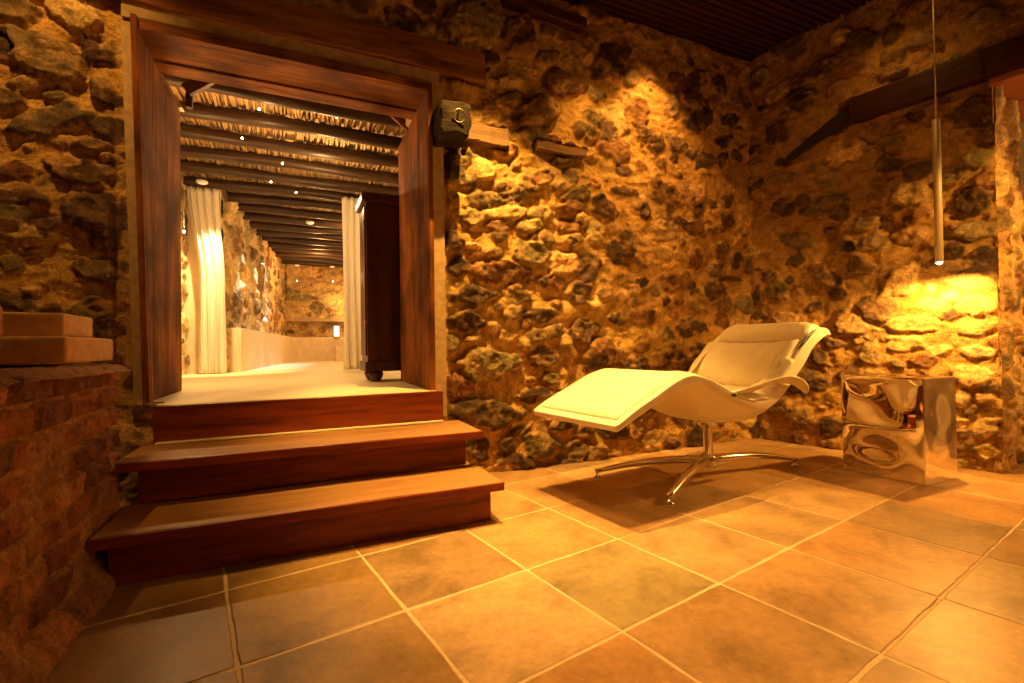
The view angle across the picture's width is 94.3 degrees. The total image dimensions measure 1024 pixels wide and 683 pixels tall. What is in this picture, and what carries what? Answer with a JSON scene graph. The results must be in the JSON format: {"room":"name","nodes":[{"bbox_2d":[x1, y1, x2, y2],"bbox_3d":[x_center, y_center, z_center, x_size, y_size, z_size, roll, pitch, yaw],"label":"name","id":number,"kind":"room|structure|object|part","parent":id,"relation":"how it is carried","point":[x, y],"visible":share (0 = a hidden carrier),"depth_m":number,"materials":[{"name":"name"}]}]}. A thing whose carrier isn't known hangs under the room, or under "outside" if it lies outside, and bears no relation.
{"room":"spa relaxation room","nodes":[
{"label":"spa relaxation room","id":0,"kind":"room"},
{"bbox_2d":[0,362,119,682],"bbox_3d":[-1.171,0.448,1.112,0.124,0.762,1.706,-1,-1,-25],"label":"wall","id":1,"kind":"structure","parent":0,"point":[58,489],"depth_m":1.32,"materials":[{"name":"brown brick"}]},
{"bbox_2d":[0,364,129,387],"bbox_3d":[-1.942,0.093,0.772,1.695,0.042,1.710,-1,-1,-24],"label":"wall ledge","id":2,"kind":"object","parent":1,"relation":"attached to","point":[23,370],"visible":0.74,"depth_m":1.38,"materials":[{"name":"brown brick"}]},
{"bbox_2d":[0,336,112,363],"bbox_3d":[-1.691,0.030,1.581,0.462,0.085,0.417,-1,-1,-24],"label":"brick","id":3,"kind":"object","parent":2,"relation":"on","point":[13,349],"visible":1,"depth_m":1.48,"materials":[{"name":"brown brick"}]},
{"bbox_2d":[0,312,92,337],"bbox_3d":[-1.722,-0.052,1.593,0.417,0.080,0.282,-1,-1,-26],"label":"brick","id":4,"kind":"object","parent":3,"relation":"on","point":[14,323],"visible":0.85,"depth_m":1.54,"materials":[{"name":"brown brick"}]},
{"bbox_3d":[-1.249,0.024,0.977,0.250,0.072,0.112,0,-1,-27],"label":"brick","id":5,"kind":"object","parent":2,"relation":"on","visible":0},
{"bbox_2d":[0,305,2,334],"bbox_3d":[-1.244,-0.049,0.981,0.244,0.072,0.112,-1,-1,-25],"label":"brick","id":6,"kind":"object","parent":5,"relation":"on","point":[1,310],"visible":1,"depth_m":1.07,"materials":[{"name":"brown brick"}]},
{"bbox_2d":[111,403,156,511],"bbox_3d":[-1.932,0.570,2.095,0.596,0.560,0.087,-1,-1,-24],"label":"wall","id":7,"kind":"structure","parent":0,"point":[135,431],"depth_m":2.17,"materials":[{"name":"brown stone"}]},
{"bbox_2d":[180,171,189,374],"bbox_3d":[-3.051,-0.789,4.040,0.100,2.350,2.751,-1,-1,-25],"label":"wall","id":8,"kind":"structure","parent":0,"point":[184,219],"depth_m":5.17,"materials":[{"name":"beige stone"}]},
{"bbox_2d":[182,187,222,373],"bbox_3d":[-3.554,-0.767,5.376,0.465,2.350,0.140,-1,-1,-24],"label":"wall","id":9,"kind":"structure","parent":0,"point":[191,309],"depth_m":5.29,"materials":[{"name":"paint"}]},
{"bbox_2d":[221,190,286,371],"bbox_3d":[-4.149,-0.731,7.985,0.126,2.350,5.381,-1,-1,-18],"label":"wall","id":10,"kind":"structure","parent":0,"point":[244,251],"depth_m":6.83,"materials":[{"name":"beige stone"}]},
{"bbox_2d":[226,328,292,371],"bbox_3d":[-4.135,0.137,8.081,0.220,0.524,5.181,-1,-1,-18],"label":"trim","id":11,"kind":"structure","parent":10,"relation":"attached to","point":[249,349],"depth_m":6.46,"materials":[{"name":"paint"}]},
{"bbox_2d":[261,263,267,322],"bbox_3d":[-3.817,-0.737,7.311,0.100,0.898,0.306,-1,-1,-24],"label":"pendant lamp","id":12,"kind":"object","parent":10,"relation":"attached to","point":[264,320],"visible":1,"depth_m":7.37,"materials":[{"name":"silver metal"}]},
{"bbox_2d":[127,409,441,502],"bbox_3d":[-1.130,0.576,2.572,1.490,0.535,0.165,-1,-1,-24],"label":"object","id":13,"kind":"object","parent":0,"point":[129,411],"visible":0.07,"depth_m":2.41,"materials":[{"name":"brown wood"}]},
{"bbox_2d":[170,86,405,240],"bbox_3d":[-2.969,-1.805,7.195,3.230,0.072,8.502,-1,-1,-24],"label":"ceiling","id":14,"kind":"structure","parent":0,"point":[203,97],"depth_m":4.35,"materials":[{"name":"beige wicker"}]},
{"bbox_2d":[183,136,184,232],"bbox_3d":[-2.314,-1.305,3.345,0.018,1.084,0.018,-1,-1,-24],"label":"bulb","id":15,"kind":"object","parent":14,"relation":"hanging from","point":[183,136],"visible":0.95,"depth_m":3.34,"materials":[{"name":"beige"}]},
{"bbox_2d":[196,179,207,184],"bbox_3d":[-3.262,-1.675,4.997,0.112,0.031,0.112,-1,-1,-24],"label":"recessed light","id":16,"kind":"object","parent":14,"relation":"in","point":[199,181],"visible":1,"depth_m":4.97,"materials":[{"name":"white"}]},
{"bbox_2d":[182,176,359,200],"bbox_3d":[-2.268,-1.758,5.710,3.102,0.123,0.133,-1,-1,-24],"label":"log","id":17,"kind":"object","parent":14,"relation":"attached to","point":[228,185],"visible":0.49,"depth_m":5.42,"materials":[{"name":"brown wood"}]},
{"bbox_2d":[187,186,226,372],"bbox_3d":[-3.352,-0.670,5.213,0.364,2.034,0.073,0,-1,-28],"label":"curtain","id":18,"kind":"object","parent":17,"relation":"hanging from","point":[203,203],"visible":1,"depth_m":5.22,"materials":[{"name":"white fabric"}]},
{"bbox_2d":[342,196,361,369],"bbox_3d":[-1.808,-0.687,5.651,0.393,2.034,0.078,-1,-1,-22],"label":"curtain","id":19,"kind":"object","parent":17,"relation":"hanging from","point":[350,218],"visible":0.46,"depth_m":5.61,"materials":[{"name":"white fabric"}]},
{"bbox_2d":[222,201,341,220],"bbox_3d":[-2.640,-1.745,6.532,3.102,0.127,0.133,-1,-1,-24],"label":"log","id":20,"kind":"object","parent":14,"relation":"attached to","point":[260,208],"visible":0.41,"depth_m":6.32,"materials":[{"name":"brown wood"}]},
{"bbox_2d":[222,210,341,228],"bbox_3d":[-2.824,-1.738,6.940,3.103,0.126,0.131,-1,-1,-24],"label":"log","id":21,"kind":"object","parent":14,"relation":"attached to","point":[253,216],"visible":0.37,"depth_m":6.74,"materials":[{"name":"brown wood"}]},
{"bbox_2d":[223,236,342,246],"bbox_3d":[-3.381,-1.716,8.171,3.102,0.125,0.141,-1,-1,-24],"label":"log","id":22,"kind":"object","parent":14,"relation":"attached to","point":[305,241],"visible":0.36,"depth_m":8.07,"materials":[{"name":"brown wood"}]},
{"bbox_2d":[163,74,405,127],"bbox_3d":[-1.342,-1.794,3.660,3.102,0.126,0.138,-1,-1,-24],"label":"log","id":23,"kind":"object","parent":14,"relation":"attached to","point":[271,99],"visible":0.26,"depth_m":3.52,"materials":[{"name":"brown wood"}]},
{"bbox_2d":[227,192,341,211],"bbox_3d":[-2.453,-1.751,6.120,3.102,0.121,0.135,-1,-1,-24],"label":"log","id":24,"kind":"object","parent":14,"relation":"attached to","point":[232,197],"visible":0.47,"depth_m":5.89,"materials":[{"name":"brown wood"}]},
{"bbox_2d":[180,123,398,167],"bbox_3d":[-1.712,-1.779,4.480,3.103,0.127,0.135,-1,-1,-24],"label":"log","id":25,"kind":"object","parent":14,"relation":"attached to","point":[188,131],"visible":0.57,"depth_m":4.29,"materials":[{"name":"brown wood"}]},
{"bbox_2d":[180,145,398,184],"bbox_3d":[-1.899,-1.773,4.892,3.101,0.130,0.132,-1,-1,-24],"label":"log","id":26,"kind":"object","parent":14,"relation":"attached to","point":[205,153],"visible":0.6,"depth_m":4.68,"materials":[{"name":"brown wood"}]},
{"bbox_2d":[180,160,398,195],"bbox_3d":[-2.083,-1.768,5.301,3.103,0.128,0.131,-1,-1,-24],"label":"log","id":27,"kind":"object","parent":14,"relation":"attached to","point":[201,167],"visible":0.63,"depth_m":5.08,"materials":[{"name":"brown wood"}]},
{"bbox_2d":[179,102,402,150],"bbox_3d":[-1.527,-1.786,4.070,3.101,0.127,0.135,-1,-1,-24],"label":"log","id":28,"kind":"object","parent":14,"relation":"attached to","point":[202,112],"visible":0.48,"depth_m":3.88,"materials":[{"name":"brown wood"}]},
{"bbox_2d":[249,221,342,234],"bbox_3d":[-3.010,-1.730,7.351,3.103,0.131,0.141,-1,-1,-24],"label":"log","id":29,"kind":"object","parent":14,"relation":"attached to","point":[282,227],"visible":0.35,"depth_m":7.17,"materials":[{"name":"brown wood"}]},
{"bbox_2d":[256,229,342,240],"bbox_3d":[-3.195,-1.722,7.760,3.103,0.121,0.134,-1,-1,-24],"label":"log","id":30,"kind":"object","parent":14,"relation":"attached to","point":[260,232],"visible":0.32,"depth_m":7.61,"materials":[{"name":"brown wood"}]},
{"bbox_2d":[268,241,342,250],"bbox_3d":[-3.565,-1.709,8.579,3.103,0.129,0.137,-1,-1,-24],"label":"log","id":31,"kind":"object","parent":14,"relation":"attached to","point":[271,244],"visible":0.3,"depth_m":8.45,"materials":[{"name":"brown wood"}]},
{"bbox_2d":[271,248,342,255],"bbox_3d":[-3.751,-1.702,8.991,3.102,0.129,0.142,-1,-1,-24],"label":"log","id":32,"kind":"object","parent":14,"relation":"attached to","point":[315,252],"visible":0.27,"depth_m":8.95,"materials":[{"name":"brown wood"}]},
{"bbox_2d":[274,252,342,259],"bbox_3d":[-3.936,-1.694,9.400,3.103,0.127,0.139,-1,-1,-24],"label":"log","id":33,"kind":"object","parent":14,"relation":"attached to","point":[277,254],"visible":0.27,"depth_m":9.30,"materials":[{"name":"brown wood"}]},
{"bbox_2d":[280,257,342,263],"bbox_3d":[-4.122,-1.688,9.811,3.102,0.128,0.136,-1,-1,-24],"label":"log","id":34,"kind":"object","parent":14,"relation":"attached to","point":[317,260],"visible":0.32,"depth_m":9.79,"materials":[{"name":"brown wood"}]},
{"bbox_2d":[282,260,342,267],"bbox_3d":[-4.308,-1.683,10.222,3.102,0.129,0.131,-1,-1,-24],"label":"log","id":35,"kind":"object","parent":14,"relation":"attached to","point":[283,261],"visible":0.2,"depth_m":10.19,"materials":[{"name":"brown wood"}]},
{"bbox_2d":[181,360,401,390],"bbox_3d":[-2.961,0.446,7.226,3.250,0.146,8.380,-1,-1,-24],"label":"floor","id":36,"kind":"structure","parent":0,"point":[295,373],"depth_m":4.37,"materials":[{"name":"beige tile"}]},
{"bbox_2d":[334,346,343,360],"bbox_3d":[-3.580,0.258,10.340,0.510,0.313,0.400,-1,-1,-24],"label":"plinth block","id":37,"kind":"object","parent":36,"relation":"on","point":[339,350],"visible":0.44,"depth_m":10.09,"materials":[{"name":"paint"}]},
{"bbox_2d":[356,191,400,381],"bbox_3d":[-0.840,-0.409,3.864,0.770,1.429,0.390,-1,-1,-24],"label":"cabinet","id":38,"kind":"object","parent":36,"relation":"on","point":[379,213],"visible":0.56,"depth_m":3.62,"materials":[{"name":"brown wood"}]},
{"bbox_3d":[-1.194,-0.455,3.784,0.013,1.130,0.135,-1,-1,-24],"label":"door frame","id":39,"kind":"part","parent":38,"relation":"part of","materials":[{"name":"brown wood"}]},
{"bbox_3d":[-1.134,-0.457,3.652,0.013,1.130,0.135,-1,-1,-24],"label":"door frame","id":40,"kind":"part","parent":38,"relation":"part of","materials":[{"name":"brown wood"}]},
{"bbox_3d":[-0.849,-1.089,3.871,0.770,0.070,0.390,-1,-1,-24],"label":"cornice","id":41,"kind":"part","parent":38,"relation":"part of","materials":[{"name":"brown wood"}]},
{"bbox_3d":[-0.834,0.189,3.857,0.735,0.075,0.360,-1,-1,-24],"label":"plinth moulding","id":42,"kind":"part","parent":38,"relation":"part of","materials":[{"name":"brown wood"}]},
{"bbox_2d":[285,264,343,336],"bbox_3d":[-4.053,-0.701,10.892,2.300,2.350,0.106,-1,-1,-24],"label":"wall","id":43,"kind":"structure","parent":0,"point":[311,292],"depth_m":10.71,"materials":[{"name":"beige stone"}]},
{"bbox_2d":[286,317,343,321],"bbox_3d":[-4.029,-0.488,10.759,1.970,0.080,0.190,-1,-1,-24],"label":"trim","id":44,"kind":"structure","parent":43,"relation":"attached to","point":[288,319],"depth_m":10.52,"materials":[{"name":"brown wood"}]},
{"bbox_2d":[293,337,343,360],"bbox_3d":[-4.012,0.164,10.734,1.970,0.524,0.230,-1,-1,-24],"label":"trim","id":45,"kind":"structure","parent":43,"relation":"attached to","point":[304,348],"depth_m":10.46,"materials":[{"name":"paint"}]},
{"bbox_2d":[334,325,339,336],"bbox_3d":[-3.921,-0.230,10.612,0.120,0.253,0.100,-1,-1,-24],"label":"lantern","id":46,"kind":"object","parent":45,"relation":"on","point":[336,327],"visible":1,"depth_m":10.57,"materials":[{"name":"glass"}]},
{"bbox_3d":[-3.921,-0.229,10.612,0.096,0.223,0.080,-1,-1,-24],"label":"glow panel","id":47,"kind":"part","parent":46,"relation":"part of","materials":[{"name":"white glass"}]},
{"bbox_2d":[0,0,760,471],"bbox_3d":[-0.592,-0.787,2.804,5.845,3.250,0.177,-1,-1,-24],"label":"wall","id":48,"kind":"structure","parent":0,"point":[632,254],"depth_m":3.14,"materials":[{"name":"brown stone"}]},
{"bbox_2d":[153,382,435,405],"bbox_3d":[-1.283,0.376,2.901,1.445,0.146,0.885,-1,-1,-24],"label":"floor","id":49,"kind":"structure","parent":48,"relation":"in","point":[270,393],"depth_m":2.80,"materials":[{"name":"beige tile"}]},
{"bbox_2d":[107,0,485,416],"bbox_3d":[-1.280,-0.671,2.958,2.075,2.282,0.915,-1,-1,-24],"label":"door frame","id":50,"kind":"structure","parent":48,"relation":"in","point":[276,47],"depth_m":2.68,"materials":[{"name":"wood"}]},
{"bbox_2d":[432,100,471,151],"bbox_3d":[-0.370,-1.280,2.827,0.192,0.196,0.316,-1,-1,-24],"label":"stub","id":51,"kind":"object","parent":48,"relation":"attached to","point":[451,120],"visible":0.79,"depth_m":2.73,"materials":[{"name":"brown wood"}]},
{"bbox_2d":[465,121,508,149],"bbox_3d":[-0.175,-1.308,3.030,0.300,0.123,0.101,-1,-1,-24],"label":"embedded timber","id":52,"kind":"object","parent":48,"relation":"attached to","point":[480,134],"visible":0.75,"depth_m":3.00,"materials":[{"name":"brown wood"}]},
{"bbox_2d":[501,0,586,33],"bbox_3d":[0.223,-2.228,3.225,0.620,0.098,0.101,-1,-1,-24],"label":"embedded timber","id":53,"kind":"object","parent":48,"relation":"attached to","point":[539,10],"visible":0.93,"depth_m":3.20,"materials":[{"name":"brown wood"}]},
{"bbox_2d":[533,140,586,159],"bbox_3d":[0.327,-1.306,3.261,0.385,0.068,0.093,-1,-1,-24],"label":"embedded timber","id":54,"kind":"object","parent":48,"relation":"attached to","point":[550,148],"visible":0.94,"depth_m":3.22,"materials":[{"name":"brown wood"}]},
{"bbox_2d":[406,119,411,127],"bbox_3d":[1.002,-0.796,4.044,3.630,3.250,0.720,-1,-1,-24],"label":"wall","id":55,"kind":"structure","parent":0,"point":[408,121],"depth_m":3.55,"materials":[{"name":"brown stone"}]},
{"bbox_2d":[46,438,1023,682],"bbox_3d":[0.736,0.823,0.788,10.267,0.051,5.971,0,-1,-34],"label":"floor","id":56,"kind":"structure","parent":0,"point":[514,628],"depth_m":1.53,"materials":[{"name":"beige tile"}]},
{"bbox_2d":[86,464,503,585],"bbox_3d":[-0.789,0.739,2.027,1.486,0.186,0.386,-1,-1,-24],"label":"wooden step","id":57,"kind":"structure","parent":56,"relation":"on","point":[143,542],"depth_m":1.87,"materials":[{"name":"brown wood"}]},
{"bbox_2d":[110,420,482,503],"bbox_3d":[-0.924,0.558,2.312,1.523,0.185,0.411,-1,-1,-24],"label":"wooden step","id":58,"kind":"structure","parent":57,"relation":"on","point":[194,469],"depth_m":2.16,"materials":[{"name":"brown wood"}]},
{"bbox_2d":[153,391,443,444],"bbox_3d":[-1.032,0.383,2.485,1.390,0.174,0.080,-1,-1,-24],"label":"wooden step","id":59,"kind":"structure","parent":58,"relation":"on","point":[201,422],"depth_m":2.44,"materials":[{"name":"red wood"}]},
{"bbox_2d":[534,322,829,504],"bbox_3d":[1.113,0.347,2.845,1.943,0.934,0.789,0,-1,-31],"label":"lounge chair","id":60,"kind":"object","parent":56,"relation":"on","point":[740,374],"visible":1,"depth_m":2.66,"materials":[{"name":"beige leather"}]},
{"bbox_3d":[0.833,0.743,2.878,0.663,0.095,0.068,-1,-1,-1],"label":"leg","id":61,"kind":"part","parent":60,"relation":"part of","materials":[{"name":"metal"}]},
{"bbox_3d":[0.979,0.738,2.619,0.068,0.095,0.628,-1,-1,39],"label":"leg","id":62,"kind":"part","parent":60,"relation":"part of","materials":[{"name":"metal"}]},
{"bbox_2d":[692,339,801,385],"bbox_3d":[1.517,0.138,3.095,0.308,0.292,0.614,0,-1,-31],"label":"lumbar cushion","id":63,"kind":"object","parent":60,"relation":"on","point":[727,362],"depth_m":3.05,"materials":[{"name":"beige leather"}]},
{"bbox_3d":[1.535,0.734,2.993,0.658,0.095,0.068,-1,-1,-17],"label":"leg","id":64,"kind":"part","parent":60,"relation":"part of","materials":[{"name":"metal"}]},
{"bbox_2d":[717,322,820,342],"bbox_3d":[1.722,-0.050,3.223,0.220,0.151,0.614,0,-1,-31],"label":"pillow","id":65,"kind":"object","parent":60,"relation":"on","point":[787,331],"depth_m":3.14,"materials":[{"name":"beige leather"}]},
{"bbox_3d":[1.469,0.254,2.652,0.690,0.124,0.082,0,-1,-27],"label":"armrest","id":66,"kind":"part","parent":60,"relation":"part of","materials":[{"name":"beige leather"}]},
{"bbox_2d":[841,373,957,485],"bbox_3d":[2.326,0.500,2.878,0.382,0.593,0.467,-1,-1,-25],"label":"side table","id":67,"kind":"object","parent":56,"relation":"on","point":[900,427],"visible":1,"depth_m":2.73,"materials":[{"name":"silver metal"}]},
{"bbox_2d":[563,0,872,61],"bbox_3d":[1.304,-2.438,0.951,8.000,0.060,5.384,-1,-1,-24],"label":"ceiling","id":68,"kind":"structure","parent":0,"point":[745,30],"depth_m":3.50,"materials":[{"name":"brown wood"}]},
{"bbox_2d":[932,0,943,264],"bbox_3d":[2.582,-1.434,2.894,0.090,1.936,0.090,-1,-1,-24],"label":"pendant lamp","id":69,"kind":"object","parent":68,"relation":"hanging from","point":[936,125],"visible":1,"depth_m":2.88,"materials":[{"name":"silver"}]},
{"bbox_3d":[2.576,-1.874,2.898,0.006,1.038,0.006,-1,-1,43],"label":"cord","id":70,"kind":"part","parent":69,"relation":"part of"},
{"bbox_2d":[746,0,1023,473],"bbox_3d":[3.264,-0.846,2.346,0.122,3.250,4.220,0,-1,-36],"label":"wall","id":71,"kind":"structure","parent":0,"point":[842,238],"depth_m":3.31,"materials":[{"name":"brown stone"}]},
{"bbox_2d":[786,105,850,162],"bbox_3d":[2.330,-1.576,3.621,0.035,0.287,0.445,0,-1,-36],"label":"embedded timber","id":72,"kind":"object","parent":71,"relation":"attached to","point":[840,120],"visible":0.88,"depth_m":3.57,"materials":[{"name":"brown wood"}]},
{"bbox_2d":[849,34,1023,124],"bbox_3d":[3.557,-1.687,2.163,0.375,0.178,3.350,0,-1,-36],"label":"beam","id":73,"kind":"structure","parent":71,"relation":"attached to","point":[975,68],"depth_m":3.00,"materials":[{"name":"brown wood"}]},
{"bbox_2d":[988,67,1023,121],"bbox_3d":[4.005,-1.589,2.054,0.880,0.046,2.648,0,-1,-36],"label":"soffit","id":74,"kind":"structure","parent":0,"point":[1012,82],"depth_m":2.86,"materials":[{"name":"brown wood"}]},
{"bbox_2d":[992,85,1023,472],"bbox_3d":[3.241,-0.385,3.042,0.762,2.345,0.128,0,-1,-37],"label":"wall reveal","id":75,"kind":"structure","parent":0,"point":[1008,182],"depth_m":2.92,"materials":[{"name":"brown stone"}]},
{"bbox_2d":[1017,121,1023,367],"bbox_3d":[4.911,-0.842,2.508,0.130,3.200,5.300,-1,-1,-24],"label":"wall","id":76,"kind":"structure","parent":0,"point":[1021,143],"depth_m":3.91,"materials":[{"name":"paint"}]}
]}

